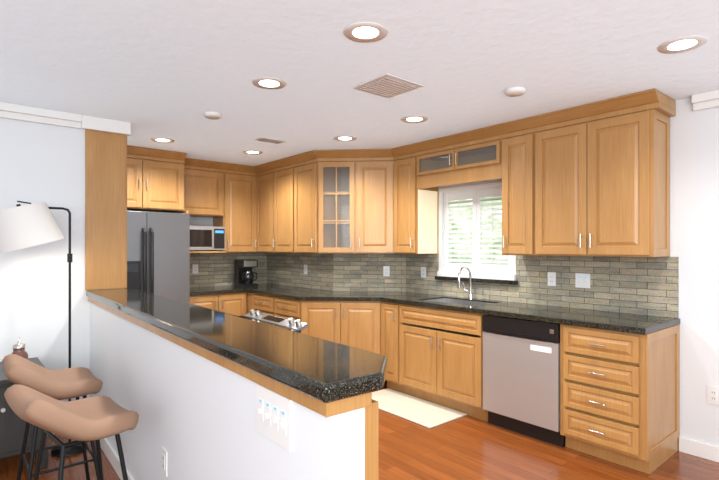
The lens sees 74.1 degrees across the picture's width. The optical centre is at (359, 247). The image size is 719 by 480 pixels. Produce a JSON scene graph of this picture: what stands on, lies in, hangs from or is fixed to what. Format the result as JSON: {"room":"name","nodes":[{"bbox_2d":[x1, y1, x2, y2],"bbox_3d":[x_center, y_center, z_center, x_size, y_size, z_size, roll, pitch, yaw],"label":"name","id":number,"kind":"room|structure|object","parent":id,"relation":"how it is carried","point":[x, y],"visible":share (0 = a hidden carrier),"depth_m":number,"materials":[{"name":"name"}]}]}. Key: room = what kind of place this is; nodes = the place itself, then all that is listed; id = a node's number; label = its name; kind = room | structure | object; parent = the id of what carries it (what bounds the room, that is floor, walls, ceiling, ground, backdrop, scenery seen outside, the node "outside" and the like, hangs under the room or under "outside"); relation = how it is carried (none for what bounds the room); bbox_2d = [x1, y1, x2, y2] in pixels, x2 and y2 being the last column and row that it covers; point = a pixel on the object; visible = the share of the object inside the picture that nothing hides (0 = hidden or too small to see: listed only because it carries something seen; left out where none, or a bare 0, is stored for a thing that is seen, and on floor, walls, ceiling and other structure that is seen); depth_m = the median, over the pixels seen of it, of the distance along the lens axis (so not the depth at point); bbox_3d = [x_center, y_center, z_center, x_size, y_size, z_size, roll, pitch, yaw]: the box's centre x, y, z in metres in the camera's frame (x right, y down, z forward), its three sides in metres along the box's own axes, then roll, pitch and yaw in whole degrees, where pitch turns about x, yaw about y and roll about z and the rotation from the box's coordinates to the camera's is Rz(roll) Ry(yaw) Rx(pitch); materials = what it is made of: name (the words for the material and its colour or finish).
{"room":"kitchen","nodes":[
{"label":"kitchen","id":0,"kind":"room"},
{"bbox_2d":[0,118,123,401],"bbox_3d":[-4.123,0.191,2.133,5.640,2.420,0.140,0,0,-40],"label":"wall","id":1,"kind":"structure","parent":0,"point":[42,163],"depth_m":3.55,"materials":[{"name":"white paint"}]},
{"bbox_2d":[0,102,130,135],"bbox_3d":[-4.046,-0.969,2.067,5.674,0.100,0.060,0,0,-40],"label":"crown molding","id":2,"kind":"structure","parent":1,"relation":"attached to","point":[7,110],"depth_m":3.58,"materials":[{"name":"white wood"}]},
{"bbox_2d":[85,129,126,289],"bbox_3d":[-2.062,-0.294,3.858,0.304,1.249,0.162,0,0,-40],"label":"wood panel","id":3,"kind":"object","parent":1,"relation":"attached to","point":[105,210],"visible":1,"depth_m":3.79,"materials":[{"name":"brown wood"}]},
{"bbox_2d":[190,217,226,286],"bbox_3d":[-2.281,0.191,5.733,2.800,2.420,0.120,0,0,-40],"label":"wall","id":4,"kind":"structure","parent":0,"point":[194,221],"depth_m":5.92,"materials":[{"name":"white paint"}]},
{"bbox_2d":[127,158,186,213],"bbox_3d":[-2.423,-0.654,5.118,0.870,0.510,0.627,0,0,-40],"label":"upper cabinet","id":5,"kind":"object","parent":4,"relation":"attached to","point":[152,186],"depth_m":4.98,"materials":[{"name":"brown wood"}]},
{"bbox_2d":[127,145,266,175],"bbox_3d":[-2.037,-0.964,5.405,1.770,0.107,0.688,0,0,-40],"label":"crown molding","id":6,"kind":"structure","parent":4,"relation":"attached to","point":[135,152],"depth_m":5.48,"materials":[{"name":"brown wood"}]},
{"bbox_2d":[187,169,218,217],"bbox_3d":[-1.955,-0.644,5.703,0.556,0.530,0.337,0,0,-40],"label":"upper cabinet","id":7,"kind":"object","parent":4,"relation":"attached to","point":[202,186],"depth_m":5.59,"materials":[{"name":"brown wood"}]},
{"bbox_2d":[190,252,265,286],"bbox_3d":[-1.774,0.274,6.070,1.290,0.422,0.011,0,0,-40],"label":"backsplash","id":8,"kind":"structure","parent":4,"relation":"attached to","point":[214,269],"depth_m":6.06,"materials":[{"name":"grey tile"}]},
{"bbox_2d":[192,264,197,273],"bbox_3d":[-2.016,0.261,5.853,0.070,0.115,0.009,0,0,-40],"label":"electrical outlet","id":9,"kind":"object","parent":8,"relation":"attached to","point":[194,268],"visible":1,"depth_m":5.85,"materials":[{"name":"white plastic"}]},
{"bbox_2d":[207,172,256,252],"bbox_3d":[-1.597,-0.424,6.005,0.520,0.970,0.337,0,0,-40],"label":"upper cabinet","id":10,"kind":"object","parent":4,"relation":"attached to","point":[227,201],"depth_m":5.87,"materials":[{"name":"brown wood"}]},
{"bbox_2d":[190,226,224,250],"bbox_3d":[-1.932,-0.105,5.689,0.530,0.288,0.384,0,0,-40],"label":"microwave","id":11,"kind":"object","parent":10,"relation":"in","point":[207,238],"visible":0.62,"depth_m":5.57,"materials":[{"name":"silver metal"}]},
{"bbox_2d":[255,174,266,252],"bbox_3d":[-1.023,-0.424,5.960,0.337,0.970,0.514,0,0,-40],"label":"upper cabinet","id":12,"kind":"object","parent":4,"relation":"attached to","point":[261,181],"depth_m":5.93,"materials":[{"name":"brown wood"}]},
{"bbox_2d":[267,169,286,252],"bbox_3d":[-0.760,-0.424,5.647,0.337,0.970,0.584,0,0,-40],"label":"upper cabinet","id":13,"kind":"object","parent":4,"relation":"attached to","point":[286,210],"depth_m":5.65,"materials":[{"name":"brown wood"}]},
{"bbox_2d":[266,253,333,290],"bbox_3d":[-0.777,0.274,5.923,0.011,0.422,1.523,0,0,-40],"label":"backsplash","id":14,"kind":"structure","parent":4,"relation":"attached to","point":[287,269],"depth_m":5.83,"materials":[{"name":"grey tile"}]},
{"bbox_2d":[90,302,364,479],"bbox_3d":[-1.050,0.903,2.501,0.203,0.995,3.258,0,0,-40],"label":"wall","id":15,"kind":"structure","parent":0,"point":[197,416],"depth_m":1.90,"materials":[{"name":"white paint"}]},
{"bbox_2d":[100,438,133,479],"bbox_3d":[-1.087,1.351,2.450,0.109,0.100,3.257,0,0,-40],"label":"baseboard","id":16,"kind":"structure","parent":15,"relation":"attached to","point":[110,453],"depth_m":3.04,"materials":[{"name":"white wood"}]},
{"bbox_2d":[162,447,166,476],"bbox_3d":[-0.913,1.001,2.228,0.010,0.115,0.070,0,0,-40],"label":"electrical outlet","id":17,"kind":"object","parent":15,"relation":"attached to","point":[164,461],"visible":1,"depth_m":2.21,"materials":[{"name":"white plastic"}]},
{"bbox_2d":[88,297,378,479],"bbox_3d":[-1.045,0.890,2.494,0.231,1.021,3.271,0,0,-40],"label":"trim","id":18,"kind":"structure","parent":15,"relation":"attached to","point":[367,402],"depth_m":1.29,"materials":[{"name":"brown wood"}]},
{"bbox_2d":[86,288,387,402],"bbox_3d":[-0.975,0.355,2.526,0.418,0.048,3.272,0,0,-40],"label":"countertop","id":19,"kind":"structure","parent":18,"relation":"on","point":[324,371],"depth_m":1.60,"materials":[{"name":"stone"}]},
{"bbox_2d":[256,383,291,451],"bbox_3d":[-0.242,0.487,1.385,0.021,0.145,0.199,0,0,-40],"label":"switch plate","id":20,"kind":"object","parent":15,"relation":"attached to","point":[274,416],"visible":1,"depth_m":1.37,"materials":[{"name":"white plastic"}]},
{"bbox_2d":[0,380,718,479],"bbox_3d":[-1.419,1.431,1.161,8.520,0.060,8.220,0,0,-40],"label":"floor","id":21,"kind":"structure","parent":0,"point":[467,447],"depth_m":3.14,"materials":[{"name":"brown wood"}]},
{"bbox_2d":[0,357,47,468],"bbox_3d":[-2.504,1.101,2.970,0.895,0.600,0.609,0,0,-40],"label":"side table","id":22,"kind":"object","parent":21,"relation":"on","point":[12,427],"visible":0.35,"depth_m":2.92,"materials":[{"name":"grey wood"}]},
{"bbox_2d":[11,337,27,359],"bbox_3d":[-2.200,0.688,3.079,0.100,0.225,0.100,0,0,-40],"label":"bottle","id":23,"kind":"object","parent":22,"relation":"on","point":[19,348],"visible":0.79,"depth_m":3.06,"materials":[{"name":"orange glass"}]},
{"bbox_2d":[0,201,87,456],"bbox_3d":[-2.127,0.547,3.193,0.540,1.707,0.380,0,0,-40],"label":"floor lamp","id":24,"kind":"object","parent":21,"relation":"on","point":[28,225],"visible":0.75,"depth_m":3.04,"materials":[{"name":"white fabric"}]},
{"bbox_2d":[2,354,102,479],"bbox_3d":[-1.647,0.987,2.564,0.427,0.832,0.419,0,0,-40],"label":"seat","id":25,"kind":"object","parent":21,"relation":"on","point":[70,383],"visible":0.94,"depth_m":2.50,"materials":[{"name":"brown leather"}]},
{"bbox_2d":[4,384,138,479],"bbox_3d":[-1.211,0.987,2.025,0.419,0.832,0.427,0,0,42],"label":"seat","id":26,"kind":"object","parent":21,"relation":"on","point":[95,418],"visible":1,"depth_m":1.94,"materials":[{"name":"brown leather"}]},
{"bbox_2d":[124,211,189,303],"bbox_3d":[-2.347,0.518,5.028,0.862,1.765,0.812,0,0,-40],"label":"refrigerator","id":27,"kind":"object","parent":21,"relation":"on","point":[158,253],"visible":0.31,"depth_m":4.84,"materials":[{"name":"grey metal"}]},
{"bbox_2d":[190,292,246,315],"bbox_3d":[-1.789,0.964,5.632,0.714,0.875,0.660,0,0,-40],"label":"base cabinet","id":28,"kind":"object","parent":21,"relation":"on","point":[233,303],"visible":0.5,"depth_m":5.46,"materials":[{"name":"brown wood"}]},
{"bbox_2d":[247,293,250,313],"bbox_3d":[-1.135,0.964,5.867,0.627,0.876,0.532,0,0,-40],"label":"base cabinet","id":29,"kind":"object","parent":21,"relation":"on","point":[248,294],"depth_m":5.62,"materials":[{"name":"brown wood"}]},
{"bbox_2d":[237,309,308,332],"bbox_3d":[-0.809,0.900,2.889,0.742,0.942,0.779,0,0,-40],"label":"range","id":30,"kind":"object","parent":21,"relation":"on","point":[297,325],"visible":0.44,"depth_m":3.02,"materials":[{"name":"silver metal"}]},
{"bbox_2d":[251,293,300,320],"bbox_3d":[-0.686,0.964,5.335,0.627,0.876,1.000,0,0,-40],"label":"base cabinet","id":31,"kind":"object","parent":21,"relation":"on","point":[280,307],"depth_m":5.09,"materials":[{"name":"brown wood"}]},
{"bbox_2d":[301,301,381,353],"bbox_3d":[-0.162,0.964,5.005,0.806,0.875,0.660,0,0,5],"label":"base cabinet","id":32,"kind":"object","parent":21,"relation":"on","point":[355,324],"visible":0.54,"depth_m":4.71,"materials":[{"name":"brown wood"}]},
{"bbox_2d":[381,302,448,397],"bbox_3d":[0.545,0.964,4.759,0.627,0.876,0.328,0,0,-40],"label":"base cabinet","id":33,"kind":"object","parent":21,"relation":"on","point":[414,339],"depth_m":4.34,"materials":[{"name":"brown wood"}]},
{"bbox_2d":[372,388,466,427],"bbox_3d":[0.415,1.395,4.199,0.468,0.011,0.960,0,0,-40],"label":"mat","id":34,"kind":"object","parent":21,"relation":"on","point":[424,413],"visible":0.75,"depth_m":4.09,"materials":[{"name":"beige fabric"}]},
{"bbox_2d":[482,315,563,446],"bbox_3d":[1.406,0.965,3.728,0.630,0.873,0.624,0,0,-40],"label":"dishwasher","id":35,"kind":"object","parent":21,"relation":"on","point":[521,376],"visible":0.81,"depth_m":3.50,"materials":[{"name":"silver metal"}]},
{"bbox_2d":[560,324,679,473],"bbox_3d":[1.791,0.964,3.283,0.627,0.876,0.548,0,0,-40],"label":"base cabinet","id":36,"kind":"object","parent":21,"relation":"on","point":[620,398],"depth_m":3.07,"materials":[{"name":"brown wood"}]},
{"bbox_2d":[190,283,679,334],"bbox_3d":[-0.033,0.505,4.465,1.892,0.038,4.708,0,0,-40],"label":"countertop","id":37,"kind":"structure","parent":36,"relation":"on","point":[625,322],"depth_m":3.94,"materials":[{"name":"stone"}]},
{"bbox_2d":[234,260,257,286],"bbox_3d":[-1.418,0.320,6.022,0.232,0.330,0.250,0,0,-40],"label":"coffee maker","id":38,"kind":"object","parent":37,"relation":"on","point":[243,274],"visible":1,"depth_m":5.95,"materials":[{"name":"black plastic"}]},
{"bbox_2d":[424,298,493,305],"bbox_3d":[0.894,0.587,4.343,0.394,0.178,0.634,0,0,-40],"label":"sink basin","id":39,"kind":"object","parent":37,"relation":"in","point":[460,302],"visible":0.02,"depth_m":4.56,"materials":[{"name":"silver metal"}]},
{"bbox_2d":[458,266,472,299],"bbox_3d":[0.965,0.327,4.452,0.209,0.316,0.105,0,0,-40],"label":"faucet","id":40,"kind":"object","parent":37,"relation":"on","point":[470,295],"visible":1,"depth_m":4.46,"materials":[{"name":"silver metal"}]},
{"bbox_2d":[0,0,718,165],"bbox_3d":[-1.419,-1.049,1.161,8.520,0.060,8.220,0,0,-40],"label":"ceiling","id":41,"kind":"structure","parent":0,"point":[148,70],"depth_m":2.64,"materials":[{"name":"white paint"}]},
{"bbox_2d":[151,137,174,142],"bbox_3d":[-1.859,-1.016,4.505,0.211,0.005,0.211,0,0,-40],"label":"recessed light","id":42,"kind":"object","parent":41,"relation":"in","point":[162,140],"visible":0.98,"depth_m":4.51,"materials":[{"name":"white"}]},
{"bbox_2d":[204,112,220,119],"bbox_3d":[-1.118,-1.002,3.626,0.130,0.031,0.130,0,0,-40],"label":"smoke detector","id":43,"kind":"object","parent":41,"relation":"attached to","point":[213,115],"visible":1,"depth_m":3.59,"materials":[{"name":"white plastic"}]},
{"bbox_2d":[243,150,262,153],"bbox_3d":[-1.137,-1.016,5.075,0.211,0.005,0.211,0,0,-40],"label":"recessed light","id":44,"kind":"object","parent":41,"relation":"in","point":[252,152],"visible":1,"depth_m":5.07,"materials":[{"name":"white"}]},
{"bbox_2d":[252,77,285,88],"bbox_3d":[-0.558,-1.016,2.947,0.211,0.005,0.211,0,0,-40],"label":"recessed light","id":45,"kind":"object","parent":41,"relation":"in","point":[268,83],"visible":1,"depth_m":2.94,"materials":[{"name":"white"}]},
{"bbox_2d":[254,137,285,143],"bbox_3d":[-0.844,-1.013,4.511,0.260,0.010,0.140,0,0,-40],"label":"ceiling vent","id":46,"kind":"object","parent":41,"relation":"in","point":[270,140],"visible":1,"depth_m":4.49,"materials":[{"name":"white metal"}]},
{"bbox_2d":[334,136,355,140],"bbox_3d":[-0.134,-1.016,4.430,0.211,0.005,0.211,0,0,-40],"label":"recessed light","id":47,"kind":"object","parent":41,"relation":"in","point":[345,138],"visible":1,"depth_m":4.43,"materials":[{"name":"white"}]},
{"bbox_2d":[343,22,387,42],"bbox_3d":[0.029,-1.016,2.251,0.211,0.005,0.211,0,0,-40],"label":"recessed light","id":48,"kind":"object","parent":41,"relation":"in","point":[364,32],"visible":1,"depth_m":2.24,"materials":[{"name":"white"}]},
{"bbox_2d":[352,73,423,97],"bbox_3d":[0.178,-1.012,3.005,0.320,0.012,0.320,0,0,-40],"label":"ceiling vent","id":49,"kind":"object","parent":41,"relation":"in","point":[386,85],"visible":1,"depth_m":2.98,"materials":[{"name":"white metal"}]},
{"bbox_2d":[401,115,427,122],"bbox_3d":[0.434,-1.016,3.771,0.211,0.005,0.211,0,0,-40],"label":"recessed light","id":50,"kind":"object","parent":41,"relation":"in","point":[413,119],"visible":0.98,"depth_m":3.77,"materials":[{"name":"white"}]},
{"bbox_2d":[505,87,525,96],"bbox_3d":[1.007,-1.002,3.077,0.130,0.031,0.130,0,0,-40],"label":"smoke detector","id":51,"kind":"object","parent":41,"relation":"attached to","point":[515,91],"visible":1,"depth_m":3.04,"materials":[{"name":"white plastic"}]},
{"bbox_2d":[657,35,707,53],"bbox_3d":[1.616,-1.016,2.387,0.211,0.005,0.211,0,0,-40],"label":"recessed light","id":52,"kind":"object","parent":41,"relation":"in","point":[682,44],"visible":1,"depth_m":2.38,"materials":[{"name":"white"}]},
{"bbox_2d":[415,97,718,450],"bbox_3d":[2.477,0.191,3.057,0.120,2.420,6.095,0,0,-40],"label":"wall","id":53,"kind":"structure","parent":0,"point":[694,135],"depth_m":3.21,"materials":[{"name":"white paint"}]},
{"bbox_2d":[287,162,340,252],"bbox_3d":[-0.496,-0.424,5.335,0.337,0.970,0.514,0,0,-40],"label":"upper cabinet","id":54,"kind":"object","parent":53,"relation":"attached to","point":[302,181],"depth_m":5.20,"materials":[{"name":"brown wood"}]},
{"bbox_2d":[334,253,405,291],"bbox_3d":[0.110,0.274,5.303,0.540,0.422,0.579,0,0,-40],"label":"backsplash","id":55,"kind":"structure","parent":53,"relation":"attached to","point":[352,271],"depth_m":5.30,"materials":[{"name":"grey tile"}]},
{"bbox_2d":[383,266,389,275],"bbox_3d":[0.299,0.261,5.282,0.070,0.115,0.009,0,0,5],"label":"electrical outlet","id":56,"kind":"object","parent":55,"relation":"attached to","point":[386,270],"visible":1,"depth_m":5.28,"materials":[{"name":"white plastic"}]},
{"bbox_2d":[393,155,440,253],"bbox_3d":[0.581,-0.424,4.942,0.337,0.970,0.334,0,0,-40],"label":"upper cabinet","id":57,"kind":"object","parent":53,"relation":"attached to","point":[417,179],"depth_m":4.80,"materials":[{"name":"brown wood"}]},
{"bbox_2d":[259,89,675,253],"bbox_3d":[0.310,-0.478,4.769,3.996,1.078,3.204,0,0,5],"label":"upper cabinet","id":58,"kind":"object","parent":53,"relation":"attached to","point":[365,222],"depth_m":4.97,"materials":[{"name":"brown wood"}]},
{"bbox_2d":[435,181,517,284],"bbox_3d":[1.139,-0.139,4.595,0.180,0.929,0.925,0,0,-40],"label":"window","id":59,"kind":"structure","parent":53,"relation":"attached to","point":[481,269],"depth_m":4.60,"materials":[{"name":"white"}]},
{"bbox_2d":[497,135,520,254],"bbox_3d":[1.424,-0.424,3.943,0.337,0.970,0.368,0,0,-40],"label":"upper cabinet","id":60,"kind":"object","parent":53,"relation":"attached to","point":[508,149],"depth_m":3.91,"materials":[{"name":"brown wood"}]},
{"bbox_2d":[406,254,678,317],"bbox_3d":[1.356,0.274,4.279,0.012,0.422,2.608,0,0,-40],"label":"backsplash","id":61,"kind":"structure","parent":53,"relation":"attached to","point":[642,285],"depth_m":3.79,"materials":[{"name":"grey tile"}]},
{"bbox_2d":[421,267,425,277],"bbox_3d":[0.679,0.261,5.064,0.009,0.115,0.070,0,0,-40],"label":"electrical outlet","id":62,"kind":"object","parent":61,"relation":"attached to","point":[423,272],"visible":1,"depth_m":5.06,"materials":[{"name":"white plastic"}]},
{"bbox_2d":[548,272,555,285],"bbox_3d":[1.602,0.261,3.971,0.009,0.115,0.070,0,0,-40],"label":"electrical outlet","id":63,"kind":"object","parent":61,"relation":"attached to","point":[551,278],"visible":1,"depth_m":3.97,"materials":[{"name":"white plastic"}]},
{"bbox_2d":[575,273,589,287],"bbox_3d":[1.765,0.261,3.772,0.016,0.115,0.116,0,0,-40],"label":"light switch","id":64,"kind":"object","parent":61,"relation":"attached to","point":[582,280],"visible":1,"depth_m":3.77,"materials":[{"name":"white plastic"}]},
{"bbox_2d":[521,109,669,256],"bbox_3d":[1.746,-0.424,3.561,0.337,0.970,0.911,0,0,-40],"label":"upper cabinet","id":65,"kind":"object","parent":53,"relation":"attached to","point":[601,187],"depth_m":3.36,"materials":[{"name":"brown wood"}]},
{"bbox_2d":[679,437,718,462],"bbox_3d":[3.295,1.351,1.983,0.014,0.100,3.396,0,0,-40],"label":"baseboard","id":66,"kind":"structure","parent":53,"relation":"attached to","point":[699,449],"depth_m":3.18,"materials":[{"name":"white wood"}]},
{"bbox_2d":[692,90,718,110],"bbox_3d":[3.306,-0.969,1.934,0.060,0.100,3.310,0,0,-40],"label":"crown molding","id":67,"kind":"structure","parent":53,"relation":"attached to","point":[706,100],"depth_m":3.13,"materials":[{"name":"white wood"}]},
{"bbox_2d":[707,385,718,404],"bbox_3d":[2.328,0.971,3.132,0.009,0.115,0.070,0,0,-40],"label":"electrical outlet","id":68,"kind":"object","parent":53,"relation":"attached to","point":[712,394],"visible":1,"depth_m":3.13,"materials":[{"name":"white plastic"}]},
{"label":"outside","id":69,"kind":"structure","parent":0,"visible":0},
{"bbox_2d":[452,196,507,263],"bbox_3d":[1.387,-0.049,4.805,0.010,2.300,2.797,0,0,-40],"label":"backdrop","id":70,"kind":"structure","parent":69,"point":[496,201],"depth_m":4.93,"materials":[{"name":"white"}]}
]}

